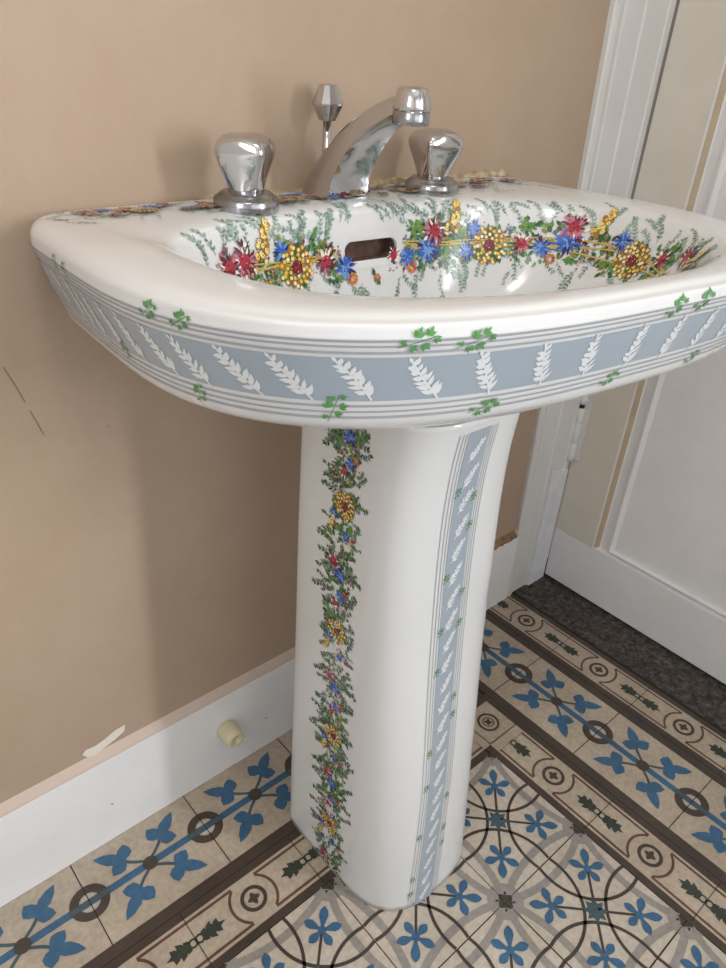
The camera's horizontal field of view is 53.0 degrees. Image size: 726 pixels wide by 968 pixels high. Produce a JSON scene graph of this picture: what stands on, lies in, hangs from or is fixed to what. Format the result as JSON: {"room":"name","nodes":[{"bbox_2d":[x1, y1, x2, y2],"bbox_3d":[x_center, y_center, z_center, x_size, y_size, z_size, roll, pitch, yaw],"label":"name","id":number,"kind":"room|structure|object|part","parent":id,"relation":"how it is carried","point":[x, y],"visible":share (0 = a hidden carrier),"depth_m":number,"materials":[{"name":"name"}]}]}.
{"room":"bathroom","nodes":[
{"label":"bathroom","id":0,"kind":"room"},
{"bbox_2d":[0,0,679,803],"bbox_3d":[-0.287,-0.620,0.396,2.095,2.542,0.084,-22,39,-36],"label":"wall","id":1,"kind":"structure","parent":0,"point":[149,534],"depth_m":0.77,"materials":[{"name":"beige paint"}]},
{"bbox_2d":[0,529,518,907],"bbox_3d":[-0.391,0.436,0.925,1.822,0.170,0.010,-22,39,-36],"label":"baseboard","id":2,"kind":"structure","parent":1,"relation":"attached to","point":[54,823],"depth_m":0.99,"materials":[{"name":"paint"}]},
{"bbox_2d":[217,720,243,747],"bbox_3d":[-0.191,0.362,1.053,0.031,0.031,0.030,-22,39,-36],"label":"door stop","id":3,"kind":"object","parent":2,"relation":"attached to","point":[229,732],"visible":1,"depth_m":1.04,"materials":[{"name":"beige plastic"}]},
{"bbox_2d":[0,592,725,967],"bbox_3d":[0.313,0.955,0.301,2.180,0.001,2.167,-22,39,-36],"label":"floor","id":4,"kind":"structure","parent":0,"point":[594,836],"depth_m":0.99,"materials":[{"name":"multicoloured tile"}]},
{"bbox_2d":[290,413,519,910],"bbox_3d":[0.048,0.206,0.863,0.190,0.697,0.214,-22,39,-36],"label":"pedestal","id":5,"kind":"object","parent":4,"relation":"on","point":[397,528],"visible":0.93,"depth_m":0.78,"materials":[{"name":"white ceramic"}]},
{"bbox_2d":[17,127,725,429],"bbox_3d":[0.086,-0.182,0.657,0.650,0.214,0.449,-22,39,-36],"label":"washbasin","id":6,"kind":"object","parent":5,"relation":"on","point":[392,307],"depth_m":0.50,"materials":[{"name":"white ceramic"}]},
{"bbox_3d":[-0.104,-0.285,0.647,0.046,0.049,0.046,8,31,7],"label":"knob","id":7,"kind":"part","parent":6,"relation":"part of","materials":[{"name":"silver metal"}]},
{"bbox_3d":[-0.105,-0.279,0.651,0.060,0.064,0.060,-22,39,-36],"label":"tap handle","id":8,"kind":"part","parent":6,"relation":"part of","materials":[{"name":"silver metal"}]},
{"bbox_2d":[302,83,430,199],"bbox_3d":[0.001,-0.324,0.697,0.053,0.108,0.162,-22,39,-36],"label":"faucet","id":9,"kind":"object","parent":6,"relation":"on","point":[345,165],"visible":1,"depth_m":0.70,"materials":[{"name":"silver metal"}]},
{"bbox_3d":[-0.037,-0.331,0.740,0.017,0.070,0.017,-22,39,-36],"label":"lift rod","id":10,"kind":"part","parent":9,"relation":"part of","materials":[{"name":"silver metal"}]},
{"bbox_3d":[-0.035,-0.374,0.714,0.031,0.032,0.031,-11,34,-24],"label":"lift knob","id":11,"kind":"part","parent":9,"relation":"part of","materials":[{"name":"silver metal"}]},
{"bbox_3d":[-0.003,-0.326,0.701,0.053,0.104,0.149,-22,39,-36],"label":"spout","id":12,"kind":"part","parent":9,"relation":"part of","materials":[{"name":"silver metal"}]},
{"bbox_3d":[0.077,-0.351,0.791,0.060,0.064,0.060,-22,39,-36],"label":"tap handle","id":13,"kind":"part","parent":6,"relation":"part of","materials":[{"name":"silver metal"}]},
{"bbox_3d":[0.077,-0.357,0.787,0.046,0.049,0.046,-13,35,-26],"label":"knob","id":14,"kind":"part","parent":6,"relation":"part of","materials":[{"name":"silver metal"}]},
{"bbox_2d":[513,557,725,731],"bbox_3d":[0.637,0.366,1.321,0.180,0.010,0.845,-22,39,-36],"label":"threshold","id":15,"kind":"object","parent":4,"relation":"on","point":[679,678],"depth_m":1.39,"materials":[{"name":"stone"}]},
{"bbox_3d":[1.113,-0.440,0.256,0.150,2.542,2.243,-22,39,-36],"label":"wall","id":16,"kind":"structure","parent":0,"visible":0},
{"bbox_2d":[527,468,567,584],"bbox_3d":[0.373,0.084,1.477,0.054,0.285,0.007,-22,39,-36],"label":"trim","id":17,"kind":"structure","parent":16,"relation":"attached to","point":[557,479],"depth_m":1.47,"materials":[{"name":"white paint"}]},
{"bbox_2d":[507,0,676,595],"bbox_3d":[0.371,-0.662,0.986,0.183,2.067,0.017,-22,39,-36],"label":"trim","id":18,"kind":"structure","parent":16,"relation":"attached to","point":[636,34],"depth_m":1.08,"materials":[{"name":"white paint"}]},
{"bbox_2d":[545,0,725,683],"bbox_3d":[0.706,-0.526,0.806,0.054,2.042,0.774,-22,39,-36],"label":"door","id":19,"kind":"structure","parent":16,"relation":"in","point":[640,532],"depth_m":1.28,"materials":[{"name":"white paint"}]},
{"bbox_3d":[0.703,-0.190,0.990,0.033,1.039,0.630,-22,39,-36],"label":"panel","id":20,"kind":"part","parent":19,"relation":"part of","materials":[{"name":"white paint"}]}
]}

